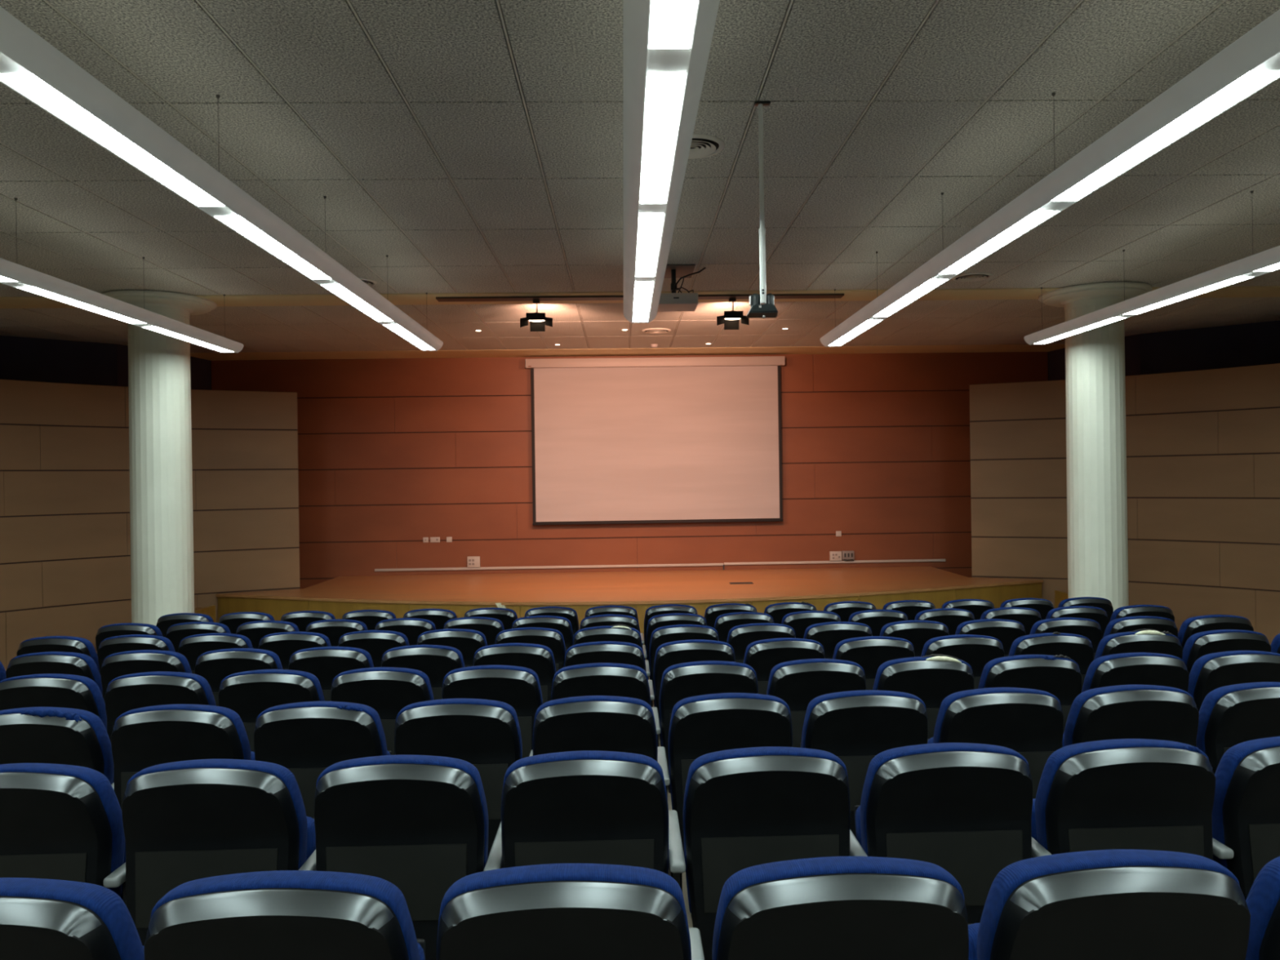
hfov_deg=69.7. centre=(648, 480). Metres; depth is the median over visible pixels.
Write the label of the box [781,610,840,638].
seat
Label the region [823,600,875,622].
seat
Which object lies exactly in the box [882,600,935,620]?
seat
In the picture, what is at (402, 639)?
cushion
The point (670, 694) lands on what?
seat back
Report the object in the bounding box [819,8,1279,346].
linear pendant light
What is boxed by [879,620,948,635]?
cushion
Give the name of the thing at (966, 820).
backrest
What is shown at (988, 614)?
cushion
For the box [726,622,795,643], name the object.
cushion
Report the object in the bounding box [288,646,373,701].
seat
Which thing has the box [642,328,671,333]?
ceiling vent
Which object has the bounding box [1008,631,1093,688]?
seat
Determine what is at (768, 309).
mount
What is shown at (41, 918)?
seat
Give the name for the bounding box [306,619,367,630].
cushion
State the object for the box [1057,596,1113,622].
seat
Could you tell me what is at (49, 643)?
seat
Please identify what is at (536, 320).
lamp
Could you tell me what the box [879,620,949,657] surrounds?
seat
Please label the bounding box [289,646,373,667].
backrest
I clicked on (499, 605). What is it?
paper tag
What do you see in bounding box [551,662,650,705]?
seat back
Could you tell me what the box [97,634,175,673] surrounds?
seat
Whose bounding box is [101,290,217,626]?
column
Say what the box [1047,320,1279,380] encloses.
wall
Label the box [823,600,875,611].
cushion
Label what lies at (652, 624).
cushion
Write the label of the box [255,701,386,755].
backrest
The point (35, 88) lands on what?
diffuser
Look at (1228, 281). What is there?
diffuser
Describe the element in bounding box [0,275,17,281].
diffuser
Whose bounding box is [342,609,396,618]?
cushion
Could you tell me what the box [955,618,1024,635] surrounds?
cushion
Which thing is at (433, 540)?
wall socket
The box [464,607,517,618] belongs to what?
cushion
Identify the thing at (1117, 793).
seat
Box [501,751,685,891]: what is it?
seat
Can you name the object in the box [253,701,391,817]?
seat
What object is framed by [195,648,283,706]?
seat
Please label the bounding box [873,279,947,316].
diffuser
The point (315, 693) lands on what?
backrest
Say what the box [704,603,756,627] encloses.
seat
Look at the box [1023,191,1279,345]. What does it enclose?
linear pendant light
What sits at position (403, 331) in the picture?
diffuser
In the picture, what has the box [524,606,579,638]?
seat
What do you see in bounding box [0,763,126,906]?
seat
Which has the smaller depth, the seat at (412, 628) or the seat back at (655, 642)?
the seat back at (655, 642)
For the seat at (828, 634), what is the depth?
6.50 m
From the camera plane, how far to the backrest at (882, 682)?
4.62 m
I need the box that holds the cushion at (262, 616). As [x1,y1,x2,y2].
[219,611,274,620]
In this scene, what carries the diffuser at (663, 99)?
attached to the linear pendant light at (667, 43)
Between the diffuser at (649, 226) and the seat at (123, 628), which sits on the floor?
the seat at (123, 628)
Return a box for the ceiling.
[0,0,1279,352]
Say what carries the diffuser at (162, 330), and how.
attached to the linear pendant light at (12, 274)
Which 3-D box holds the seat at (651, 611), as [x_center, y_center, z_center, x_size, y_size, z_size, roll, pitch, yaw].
[0.234,1.615,8.583,0.551,0.956,0.497,-1,0,-2]
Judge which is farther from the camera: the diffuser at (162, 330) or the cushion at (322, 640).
the diffuser at (162, 330)
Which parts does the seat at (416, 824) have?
panel, armrest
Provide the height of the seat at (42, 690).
0.956 m
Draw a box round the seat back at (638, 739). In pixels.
[532,695,657,760]
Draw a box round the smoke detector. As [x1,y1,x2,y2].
[650,343,657,347]
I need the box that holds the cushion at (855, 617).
[848,609,907,622]
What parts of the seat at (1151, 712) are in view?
seat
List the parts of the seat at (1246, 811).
panel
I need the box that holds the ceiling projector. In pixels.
[657,264,706,311]
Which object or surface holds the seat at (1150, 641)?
on the floor
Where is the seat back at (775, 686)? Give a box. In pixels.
[766,658,865,694]
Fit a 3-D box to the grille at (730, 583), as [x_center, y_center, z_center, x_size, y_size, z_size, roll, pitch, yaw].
[1.280,1.419,12.641,0.320,0.009,0.160,-1,0,-2]
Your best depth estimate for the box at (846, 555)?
14.54 m
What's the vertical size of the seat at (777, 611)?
0.964 m
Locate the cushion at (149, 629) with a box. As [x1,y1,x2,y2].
[97,622,163,636]
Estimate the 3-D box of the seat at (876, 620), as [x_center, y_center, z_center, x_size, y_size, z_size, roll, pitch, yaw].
[1.908,1.536,7.684,0.551,0.956,0.497,-1,0,-2]
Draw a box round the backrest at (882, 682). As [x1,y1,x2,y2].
[872,656,972,689]
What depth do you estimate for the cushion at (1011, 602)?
8.44 m
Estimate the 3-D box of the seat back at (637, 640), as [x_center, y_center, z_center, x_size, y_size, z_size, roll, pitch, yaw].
[-0.289,1.281,6.557,0.506,0.496,0.176,-1,0,-2]
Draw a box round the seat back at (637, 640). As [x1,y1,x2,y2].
[573,626,643,649]
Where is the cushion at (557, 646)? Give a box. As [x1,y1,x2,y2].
[495,626,565,654]
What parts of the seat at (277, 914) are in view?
seat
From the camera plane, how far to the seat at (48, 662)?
5.42 m
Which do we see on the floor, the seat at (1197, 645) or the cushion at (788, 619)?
the seat at (1197, 645)
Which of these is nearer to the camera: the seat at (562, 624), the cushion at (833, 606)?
the seat at (562, 624)
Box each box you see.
[466,555,479,567]
[829,551,841,560]
[841,551,853,560]
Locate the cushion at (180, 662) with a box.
[102,649,191,673]
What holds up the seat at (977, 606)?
on the floor
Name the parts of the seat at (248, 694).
panel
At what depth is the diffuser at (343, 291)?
6.92 m
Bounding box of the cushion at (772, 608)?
[764,602,816,613]
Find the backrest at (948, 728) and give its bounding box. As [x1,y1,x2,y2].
[933,687,1060,743]
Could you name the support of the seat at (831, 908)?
on the floor
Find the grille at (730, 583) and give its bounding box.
[728,582,753,584]
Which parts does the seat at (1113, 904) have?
seat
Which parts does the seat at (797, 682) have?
panel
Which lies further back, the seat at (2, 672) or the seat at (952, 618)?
the seat at (952, 618)
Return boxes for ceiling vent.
[358,277,377,286]
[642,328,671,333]
[688,133,724,159]
[951,272,992,281]
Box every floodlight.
[520,299,552,331]
[716,297,749,329]
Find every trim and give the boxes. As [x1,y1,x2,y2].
[0,0,1279,351]
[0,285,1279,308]
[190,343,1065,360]
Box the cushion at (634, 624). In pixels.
[579,613,640,634]
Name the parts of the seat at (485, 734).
panel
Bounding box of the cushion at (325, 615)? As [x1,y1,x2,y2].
[280,610,335,619]
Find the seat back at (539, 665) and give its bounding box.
[472,643,555,672]
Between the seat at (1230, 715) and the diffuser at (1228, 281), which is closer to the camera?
the seat at (1230, 715)
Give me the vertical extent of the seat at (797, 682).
0.956 m
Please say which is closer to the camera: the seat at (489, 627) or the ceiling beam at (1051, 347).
the seat at (489, 627)
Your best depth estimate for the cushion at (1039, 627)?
6.54 m
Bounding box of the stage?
[216,566,1043,644]
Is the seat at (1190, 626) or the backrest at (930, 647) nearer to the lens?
the backrest at (930, 647)
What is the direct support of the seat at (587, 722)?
on the floor
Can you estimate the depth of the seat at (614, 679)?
4.57 m
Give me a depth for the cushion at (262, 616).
8.25 m
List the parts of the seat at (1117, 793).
seat, panel, armrest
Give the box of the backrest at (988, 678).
[977,654,1079,688]
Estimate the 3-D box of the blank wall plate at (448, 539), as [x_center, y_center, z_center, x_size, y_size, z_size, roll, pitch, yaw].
[-3.124,0.934,14.416,0.086,0.084,0.012,-1,0,-2]
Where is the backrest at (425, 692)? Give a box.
[331,666,434,700]
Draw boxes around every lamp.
[520,312,552,331]
[716,310,749,329]
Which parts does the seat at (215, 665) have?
panel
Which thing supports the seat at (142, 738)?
on the floor
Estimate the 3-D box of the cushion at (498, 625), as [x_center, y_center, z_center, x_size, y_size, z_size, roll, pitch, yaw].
[-1.413,1.353,7.471,0.506,0.496,0.176,-1,0,-2]
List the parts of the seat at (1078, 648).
panel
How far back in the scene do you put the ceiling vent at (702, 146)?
5.36 m
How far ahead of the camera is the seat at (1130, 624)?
6.55 m
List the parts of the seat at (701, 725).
panel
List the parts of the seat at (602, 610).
armrest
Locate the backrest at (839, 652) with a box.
[832,635,913,658]
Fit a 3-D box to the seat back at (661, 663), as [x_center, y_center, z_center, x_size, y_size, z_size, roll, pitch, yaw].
[0.285,1.217,5.628,0.506,0.496,0.176,-1,0,-2]
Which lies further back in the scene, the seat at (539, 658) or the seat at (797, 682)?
the seat at (539, 658)
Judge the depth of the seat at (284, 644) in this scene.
6.39 m
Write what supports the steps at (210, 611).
on the floor
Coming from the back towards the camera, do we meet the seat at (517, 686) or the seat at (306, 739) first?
the seat at (517, 686)
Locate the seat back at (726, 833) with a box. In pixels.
[682,746,848,913]
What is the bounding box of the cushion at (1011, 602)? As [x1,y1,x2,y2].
[1000,597,1053,607]
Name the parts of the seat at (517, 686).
panel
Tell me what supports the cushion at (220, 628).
on the seat at (176, 633)
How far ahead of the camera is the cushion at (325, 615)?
8.27 m
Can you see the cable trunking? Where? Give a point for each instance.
(901, 560)
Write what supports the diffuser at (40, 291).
attached to the linear pendant light at (12, 274)
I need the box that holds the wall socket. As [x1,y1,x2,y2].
[430,537,439,542]
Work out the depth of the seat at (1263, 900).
1.85 m
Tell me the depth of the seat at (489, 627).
7.37 m
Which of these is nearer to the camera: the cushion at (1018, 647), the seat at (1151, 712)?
the seat at (1151, 712)
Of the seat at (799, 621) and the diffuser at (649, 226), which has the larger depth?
the seat at (799, 621)
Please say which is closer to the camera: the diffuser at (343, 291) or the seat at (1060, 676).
the seat at (1060, 676)
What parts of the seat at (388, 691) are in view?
panel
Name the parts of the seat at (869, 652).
panel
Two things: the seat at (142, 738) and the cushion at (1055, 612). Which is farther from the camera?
the cushion at (1055, 612)
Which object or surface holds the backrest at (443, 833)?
on the seat at (416, 824)
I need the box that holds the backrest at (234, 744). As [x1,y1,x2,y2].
[115,703,250,759]
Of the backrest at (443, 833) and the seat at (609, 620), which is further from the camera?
the seat at (609, 620)
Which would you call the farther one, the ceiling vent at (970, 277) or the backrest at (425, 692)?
the ceiling vent at (970, 277)
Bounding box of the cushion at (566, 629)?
[511,615,573,639]
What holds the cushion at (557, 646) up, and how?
on the seat at (552, 638)
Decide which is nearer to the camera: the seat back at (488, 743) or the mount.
the seat back at (488, 743)
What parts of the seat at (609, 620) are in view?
armrest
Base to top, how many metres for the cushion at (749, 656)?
0.496 m
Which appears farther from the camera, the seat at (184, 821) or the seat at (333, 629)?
the seat at (333, 629)
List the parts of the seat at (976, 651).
panel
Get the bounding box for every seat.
[0,661,6,680]
[0,673,106,730]
[0,706,114,790]
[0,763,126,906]
[0,877,144,959]
[5,651,102,696]
[16,635,99,671]
[95,622,163,656]
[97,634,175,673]
[100,649,191,702]
[104,671,216,742]
[111,703,255,809]
[121,759,315,946]
[143,870,425,959]
[155,613,213,637]
[165,622,231,652]
[177,632,253,674]
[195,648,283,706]
[217,669,324,751]
[218,611,274,634]
[235,620,299,648]
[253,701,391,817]
[257,631,331,669]
[280,610,335,631]
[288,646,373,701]
[305,619,367,646]
[314,755,502,959]
[330,666,434,755]
[337,630,409,667]
[342,609,396,630]
[374,617,435,645]
[381,644,465,699]
[394,697,533,858]
[403,608,457,630]
[417,628,487,666]
[436,862,704,959]
[441,665,542,758]
[443,616,504,645]
[464,607,517,630]
[472,643,555,703]
[495,626,565,671]
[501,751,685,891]
[511,615,573,651]
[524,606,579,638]
[532,695,670,797]
[551,662,660,746]
[564,640,654,706]
[573,623,649,679]
[579,613,646,659]
[584,605,644,644]
[644,604,697,659]
[646,613,706,679]
[648,624,719,706]
[653,639,735,746]
[659,660,758,793]
[667,693,792,857]
[682,746,867,959]
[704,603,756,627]
[711,856,968,959]
[714,612,773,642]
[726,622,795,663]
[743,637,825,694]
[764,601,816,623]
[766,658,866,747]
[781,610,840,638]
[800,689,928,836]
[803,621,872,658]
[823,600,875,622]
[832,635,915,689]
[848,609,907,635]
[853,742,1051,924]
[872,653,973,738]
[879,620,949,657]
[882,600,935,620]
[914,608,974,635]
[920,634,1004,688]
[927,687,1063,798]
[941,599,994,619]
[955,618,1026,656]
[968,848,1250,959]
[977,654,1081,733]
[980,607,1041,635]
[1000,597,1053,619]
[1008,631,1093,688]
[1030,617,1102,658]
[1031,738,1233,860]
[1045,605,1108,638]
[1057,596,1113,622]
[1062,684,1212,767]
[1081,652,1189,692]
[1093,628,1182,659]
[1102,616,1177,637]
[1109,604,1174,622]
[1177,614,1253,648]
[1182,629,1271,673]
[1187,650,1279,711]
[1195,681,1279,774]
[1212,736,1279,899]
[1244,856,1279,959]
[1270,633,1279,653]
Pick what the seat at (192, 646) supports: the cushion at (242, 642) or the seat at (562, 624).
the cushion at (242, 642)
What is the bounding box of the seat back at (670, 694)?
[659,660,758,746]
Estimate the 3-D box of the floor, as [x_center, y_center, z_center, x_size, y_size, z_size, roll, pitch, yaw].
[0.080,1.810,5.406,19.600,0.962,19.200,-1,0,-2]
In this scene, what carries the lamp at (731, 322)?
attached to the floodlight at (731, 322)
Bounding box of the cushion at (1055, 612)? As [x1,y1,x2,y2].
[1045,605,1106,618]
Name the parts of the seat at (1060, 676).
panel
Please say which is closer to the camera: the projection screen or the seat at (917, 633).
the seat at (917, 633)
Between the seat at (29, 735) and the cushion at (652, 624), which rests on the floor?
the seat at (29, 735)
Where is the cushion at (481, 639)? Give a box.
[417,628,487,645]
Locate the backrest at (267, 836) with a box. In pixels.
[126,759,307,870]
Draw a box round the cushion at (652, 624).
[646,613,706,657]
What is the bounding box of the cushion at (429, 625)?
[374,617,435,630]
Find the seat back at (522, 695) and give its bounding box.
[442,665,542,704]
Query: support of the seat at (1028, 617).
on the floor
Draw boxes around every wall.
[0,335,211,390]
[0,378,299,671]
[211,351,1048,610]
[968,363,1279,644]
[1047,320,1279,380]
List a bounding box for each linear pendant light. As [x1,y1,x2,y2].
[0,6,443,351]
[0,197,243,353]
[622,0,719,323]
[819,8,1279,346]
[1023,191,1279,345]
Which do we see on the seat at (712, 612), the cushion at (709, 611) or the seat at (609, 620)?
the cushion at (709, 611)
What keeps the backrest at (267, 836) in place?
on the seat at (184, 821)
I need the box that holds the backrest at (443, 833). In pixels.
[315,755,488,867]
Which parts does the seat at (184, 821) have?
panel, armrest, seat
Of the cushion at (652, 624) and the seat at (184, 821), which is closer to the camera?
the seat at (184, 821)
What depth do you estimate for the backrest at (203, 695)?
4.51 m
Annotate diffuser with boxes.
[0,74,224,206]
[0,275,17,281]
[17,286,144,324]
[142,326,232,351]
[214,216,331,279]
[321,284,392,321]
[383,324,435,350]
[633,281,653,321]
[635,213,663,276]
[640,72,685,204]
[649,0,697,48]
[828,320,881,346]
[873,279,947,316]
[938,210,1058,274]
[1035,317,1125,343]
[1051,71,1279,201]
[1124,276,1253,314]
[1253,262,1279,271]
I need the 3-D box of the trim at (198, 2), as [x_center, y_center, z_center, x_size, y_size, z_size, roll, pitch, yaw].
[-0.030,-1.959,4.389,19.210,0.018,18.580,-1,0,-2]
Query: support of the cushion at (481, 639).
on the seat at (468, 642)
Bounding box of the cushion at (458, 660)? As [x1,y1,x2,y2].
[382,644,465,667]
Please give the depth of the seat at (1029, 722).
3.68 m
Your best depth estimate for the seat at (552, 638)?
6.44 m
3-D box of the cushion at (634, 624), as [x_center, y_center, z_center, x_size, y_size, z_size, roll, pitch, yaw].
[-0.314,1.337,7.501,0.506,0.496,0.176,-1,0,-2]
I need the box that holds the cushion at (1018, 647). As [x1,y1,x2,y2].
[1008,632,1091,656]
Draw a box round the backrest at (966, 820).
[859,742,1029,855]
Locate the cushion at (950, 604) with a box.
[941,599,994,608]
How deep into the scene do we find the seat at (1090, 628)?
6.54 m
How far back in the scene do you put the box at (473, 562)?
14.38 m
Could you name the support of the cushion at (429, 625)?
on the seat at (412, 628)
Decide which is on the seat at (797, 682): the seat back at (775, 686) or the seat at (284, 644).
the seat back at (775, 686)
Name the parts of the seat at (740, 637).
panel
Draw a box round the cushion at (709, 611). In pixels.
[704,603,756,617]
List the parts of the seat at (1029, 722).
seat, panel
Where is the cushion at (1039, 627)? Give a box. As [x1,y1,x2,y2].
[1030,617,1100,634]
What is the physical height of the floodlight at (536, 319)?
0.314 m
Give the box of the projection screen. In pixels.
[524,355,785,525]
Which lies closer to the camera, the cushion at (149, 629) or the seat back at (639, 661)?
the seat back at (639, 661)
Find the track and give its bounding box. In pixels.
[435,293,844,302]
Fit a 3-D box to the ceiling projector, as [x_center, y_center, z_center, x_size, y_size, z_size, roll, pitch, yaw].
[0.236,-1.776,8.581,0.585,0.363,0.554,-1,0,-2]
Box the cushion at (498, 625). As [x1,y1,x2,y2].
[443,616,504,630]
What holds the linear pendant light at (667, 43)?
hanging from the ceiling
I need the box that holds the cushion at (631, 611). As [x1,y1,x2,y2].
[584,605,638,620]
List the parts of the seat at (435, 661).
panel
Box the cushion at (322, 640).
[259,631,331,646]
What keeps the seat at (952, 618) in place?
on the floor
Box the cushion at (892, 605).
[882,600,935,609]
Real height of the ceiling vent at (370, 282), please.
0.021 m
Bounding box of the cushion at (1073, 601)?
[1057,596,1111,607]
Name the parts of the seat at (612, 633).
armrest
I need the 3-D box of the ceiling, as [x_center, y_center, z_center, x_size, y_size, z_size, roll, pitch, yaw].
[0.039,-2.025,4.901,19.600,0.150,20.200,-1,0,-2]
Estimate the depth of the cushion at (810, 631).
6.50 m
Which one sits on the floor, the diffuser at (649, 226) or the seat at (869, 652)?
the seat at (869, 652)
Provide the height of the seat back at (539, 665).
0.496 m
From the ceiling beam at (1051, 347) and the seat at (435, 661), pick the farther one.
the ceiling beam at (1051, 347)
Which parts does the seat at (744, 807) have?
panel, armrest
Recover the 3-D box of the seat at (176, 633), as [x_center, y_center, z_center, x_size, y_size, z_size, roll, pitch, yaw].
[-3.590,1.613,7.535,0.551,0.956,0.497,-1,0,-2]
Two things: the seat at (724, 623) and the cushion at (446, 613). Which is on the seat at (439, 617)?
the cushion at (446, 613)
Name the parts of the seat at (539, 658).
panel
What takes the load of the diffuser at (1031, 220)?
attached to the linear pendant light at (1251, 63)
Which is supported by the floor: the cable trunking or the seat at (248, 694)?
the seat at (248, 694)
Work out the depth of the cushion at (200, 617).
8.24 m
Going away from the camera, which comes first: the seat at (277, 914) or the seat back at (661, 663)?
the seat at (277, 914)
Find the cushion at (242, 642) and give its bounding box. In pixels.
[179,632,253,648]
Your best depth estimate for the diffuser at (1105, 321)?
8.79 m
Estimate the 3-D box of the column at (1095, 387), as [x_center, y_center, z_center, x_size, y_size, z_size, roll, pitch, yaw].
[4.826,0.026,9.894,1.104,4.082,1.104,-1,0,-2]
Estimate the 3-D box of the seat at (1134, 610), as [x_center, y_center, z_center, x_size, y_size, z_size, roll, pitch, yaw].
[4.107,1.505,7.743,0.551,0.956,0.497,-1,0,-2]
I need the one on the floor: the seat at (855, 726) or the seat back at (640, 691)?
the seat at (855, 726)
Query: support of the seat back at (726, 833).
on the seat at (744, 807)
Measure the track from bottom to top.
0.020 m
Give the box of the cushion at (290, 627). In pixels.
[236,620,299,631]
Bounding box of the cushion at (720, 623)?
[714,612,773,628]
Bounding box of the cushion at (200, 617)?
[157,613,213,622]
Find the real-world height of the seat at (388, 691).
0.956 m
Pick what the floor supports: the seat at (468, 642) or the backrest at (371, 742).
the seat at (468, 642)
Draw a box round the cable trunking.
[374,559,945,571]
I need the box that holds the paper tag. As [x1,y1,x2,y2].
[495,603,506,608]
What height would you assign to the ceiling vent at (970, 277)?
0.021 m
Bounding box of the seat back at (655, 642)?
[648,624,719,679]
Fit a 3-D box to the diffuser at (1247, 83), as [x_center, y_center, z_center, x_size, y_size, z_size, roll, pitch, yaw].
[2.102,-1.401,3.877,0.126,0.007,1.460,-1,0,-2]
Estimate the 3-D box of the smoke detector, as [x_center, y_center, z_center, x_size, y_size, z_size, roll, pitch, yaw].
[0.089,-1.940,13.305,0.110,0.045,0.110,-1,0,-2]
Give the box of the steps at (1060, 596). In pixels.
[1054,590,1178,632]
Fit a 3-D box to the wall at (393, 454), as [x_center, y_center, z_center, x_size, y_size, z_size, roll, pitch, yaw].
[-0.192,0.075,14.566,13.200,4.112,0.132,-1,0,-2]
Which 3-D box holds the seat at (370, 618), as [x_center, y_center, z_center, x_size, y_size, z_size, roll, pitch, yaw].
[-2.515,1.654,8.509,0.551,0.956,0.497,-1,0,-2]
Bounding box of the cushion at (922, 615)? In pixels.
[914,608,973,620]
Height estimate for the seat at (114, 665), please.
0.956 m
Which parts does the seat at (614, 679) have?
armrest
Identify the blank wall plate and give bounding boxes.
[446,537,452,542]
[835,530,841,536]
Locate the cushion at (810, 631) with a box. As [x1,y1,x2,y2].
[803,621,871,639]
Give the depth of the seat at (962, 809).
2.73 m
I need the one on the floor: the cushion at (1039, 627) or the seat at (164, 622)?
the seat at (164, 622)
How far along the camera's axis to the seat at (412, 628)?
7.35 m
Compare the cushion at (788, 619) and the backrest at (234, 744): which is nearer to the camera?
the backrest at (234, 744)
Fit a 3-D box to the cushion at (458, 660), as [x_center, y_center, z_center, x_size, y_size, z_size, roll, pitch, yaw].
[-1.364,1.241,5.583,0.506,0.496,0.176,-1,0,-2]
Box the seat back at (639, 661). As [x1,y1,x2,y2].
[564,640,646,672]
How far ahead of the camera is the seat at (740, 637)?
6.48 m
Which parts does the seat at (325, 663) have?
panel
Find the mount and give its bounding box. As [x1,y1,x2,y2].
[746,101,777,318]
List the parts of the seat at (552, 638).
panel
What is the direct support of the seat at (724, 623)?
on the floor
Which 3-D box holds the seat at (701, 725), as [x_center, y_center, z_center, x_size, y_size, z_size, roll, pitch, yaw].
[0.357,1.335,3.863,0.551,0.956,0.497,-1,0,-2]
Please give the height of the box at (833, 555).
0.147 m
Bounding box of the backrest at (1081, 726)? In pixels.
[1063,684,1194,746]
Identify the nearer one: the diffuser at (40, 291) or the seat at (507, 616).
the diffuser at (40, 291)
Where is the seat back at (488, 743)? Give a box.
[395,697,522,759]
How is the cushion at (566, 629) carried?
on the seat at (562, 624)
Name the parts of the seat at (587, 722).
armrest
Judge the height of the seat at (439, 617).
0.956 m
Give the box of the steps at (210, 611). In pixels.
[96,604,215,653]
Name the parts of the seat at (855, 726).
panel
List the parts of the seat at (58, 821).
panel, armrest, seat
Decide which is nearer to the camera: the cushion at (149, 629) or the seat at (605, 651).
the seat at (605, 651)
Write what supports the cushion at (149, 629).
on the seat at (123, 628)
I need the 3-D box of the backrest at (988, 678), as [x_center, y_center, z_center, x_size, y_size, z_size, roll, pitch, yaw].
[1.959,1.138,4.728,0.506,0.496,0.176,-1,0,-2]
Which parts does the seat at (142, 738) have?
panel, seat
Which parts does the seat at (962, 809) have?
seat, panel, armrest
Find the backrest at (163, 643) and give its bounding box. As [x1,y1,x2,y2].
[99,634,175,652]
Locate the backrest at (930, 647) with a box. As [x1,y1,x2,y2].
[920,634,1003,656]
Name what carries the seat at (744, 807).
on the floor
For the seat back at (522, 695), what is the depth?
4.56 m
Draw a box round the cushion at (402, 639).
[338,630,409,645]
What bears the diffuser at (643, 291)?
attached to the linear pendant light at (667, 43)
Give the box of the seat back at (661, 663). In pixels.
[653,639,735,706]
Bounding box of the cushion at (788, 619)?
[781,610,840,624]
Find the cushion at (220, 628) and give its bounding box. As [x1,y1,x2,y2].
[167,622,231,633]
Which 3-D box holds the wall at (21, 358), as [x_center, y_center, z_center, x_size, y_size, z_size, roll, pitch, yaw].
[-8.941,0.232,5.156,2.122,4.172,18.909,-1,0,7]
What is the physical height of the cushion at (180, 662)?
0.496 m
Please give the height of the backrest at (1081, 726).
0.496 m
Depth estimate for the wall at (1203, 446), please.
11.82 m
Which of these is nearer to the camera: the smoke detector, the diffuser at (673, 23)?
the diffuser at (673, 23)
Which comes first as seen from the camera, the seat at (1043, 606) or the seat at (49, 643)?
the seat at (49, 643)
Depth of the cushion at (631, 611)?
8.34 m
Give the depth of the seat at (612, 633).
6.45 m
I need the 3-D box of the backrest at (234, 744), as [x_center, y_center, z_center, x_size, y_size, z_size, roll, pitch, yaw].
[-1.864,1.136,3.680,0.506,0.496,0.176,-1,0,-2]
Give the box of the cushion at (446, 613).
[403,608,457,617]
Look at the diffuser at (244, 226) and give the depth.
5.26 m
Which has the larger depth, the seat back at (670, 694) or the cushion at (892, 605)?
the cushion at (892, 605)
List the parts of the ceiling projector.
ceiling plate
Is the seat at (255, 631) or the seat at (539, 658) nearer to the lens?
the seat at (539, 658)
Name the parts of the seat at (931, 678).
panel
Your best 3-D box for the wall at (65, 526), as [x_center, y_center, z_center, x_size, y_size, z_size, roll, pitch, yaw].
[-7.929,0.569,4.580,2.833,3.472,17.433,-1,0,11]
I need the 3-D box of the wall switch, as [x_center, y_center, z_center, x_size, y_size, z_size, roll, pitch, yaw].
[-3.490,0.940,14.405,0.083,0.082,0.014,-1,0,-2]
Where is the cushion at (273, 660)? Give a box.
[196,648,283,669]
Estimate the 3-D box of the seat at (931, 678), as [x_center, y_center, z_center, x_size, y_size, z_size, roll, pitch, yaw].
[1.432,1.368,4.837,0.551,0.970,0.497,-1,0,-2]
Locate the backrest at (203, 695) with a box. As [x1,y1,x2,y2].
[107,671,216,706]
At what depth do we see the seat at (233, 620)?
8.25 m
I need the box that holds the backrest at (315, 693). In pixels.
[220,669,324,701]
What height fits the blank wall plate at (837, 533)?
0.085 m
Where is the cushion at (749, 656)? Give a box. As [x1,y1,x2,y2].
[743,637,824,663]
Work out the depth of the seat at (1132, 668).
4.64 m
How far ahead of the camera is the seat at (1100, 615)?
7.50 m
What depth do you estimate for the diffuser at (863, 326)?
8.74 m
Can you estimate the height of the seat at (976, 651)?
0.956 m
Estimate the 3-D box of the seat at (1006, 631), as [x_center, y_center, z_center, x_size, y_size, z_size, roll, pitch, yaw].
[2.482,1.472,6.754,0.551,0.956,0.497,-1,0,-2]
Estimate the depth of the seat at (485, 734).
3.62 m
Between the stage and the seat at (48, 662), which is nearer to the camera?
the seat at (48, 662)
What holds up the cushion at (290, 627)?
on the seat at (255, 631)
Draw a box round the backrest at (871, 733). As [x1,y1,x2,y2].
[801,689,926,747]
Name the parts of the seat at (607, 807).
panel, armrest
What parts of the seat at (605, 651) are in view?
armrest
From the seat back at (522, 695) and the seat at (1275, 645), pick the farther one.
the seat at (1275, 645)
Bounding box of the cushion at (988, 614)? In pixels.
[980,607,1039,619]
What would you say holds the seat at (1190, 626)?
on the floor
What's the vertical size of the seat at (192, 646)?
0.956 m
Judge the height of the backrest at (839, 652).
0.496 m
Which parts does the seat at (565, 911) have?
armrest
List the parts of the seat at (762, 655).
panel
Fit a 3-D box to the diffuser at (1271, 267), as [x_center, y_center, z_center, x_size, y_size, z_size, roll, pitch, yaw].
[4.231,-1.433,5.575,0.126,0.007,1.460,-1,0,-2]
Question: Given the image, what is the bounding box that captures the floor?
[645,658,693,928]
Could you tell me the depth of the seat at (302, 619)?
8.26 m
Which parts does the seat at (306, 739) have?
panel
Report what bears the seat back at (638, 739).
on the seat at (587, 722)
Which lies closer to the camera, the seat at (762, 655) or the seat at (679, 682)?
the seat at (679, 682)
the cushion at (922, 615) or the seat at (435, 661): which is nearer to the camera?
the seat at (435, 661)
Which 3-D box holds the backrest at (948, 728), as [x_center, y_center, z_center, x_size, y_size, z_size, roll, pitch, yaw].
[1.434,1.089,3.769,0.506,0.496,0.176,-1,0,-2]
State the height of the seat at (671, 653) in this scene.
0.956 m
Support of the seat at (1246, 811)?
on the floor
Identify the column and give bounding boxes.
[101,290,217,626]
[1038,281,1152,611]
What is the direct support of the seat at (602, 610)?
on the floor

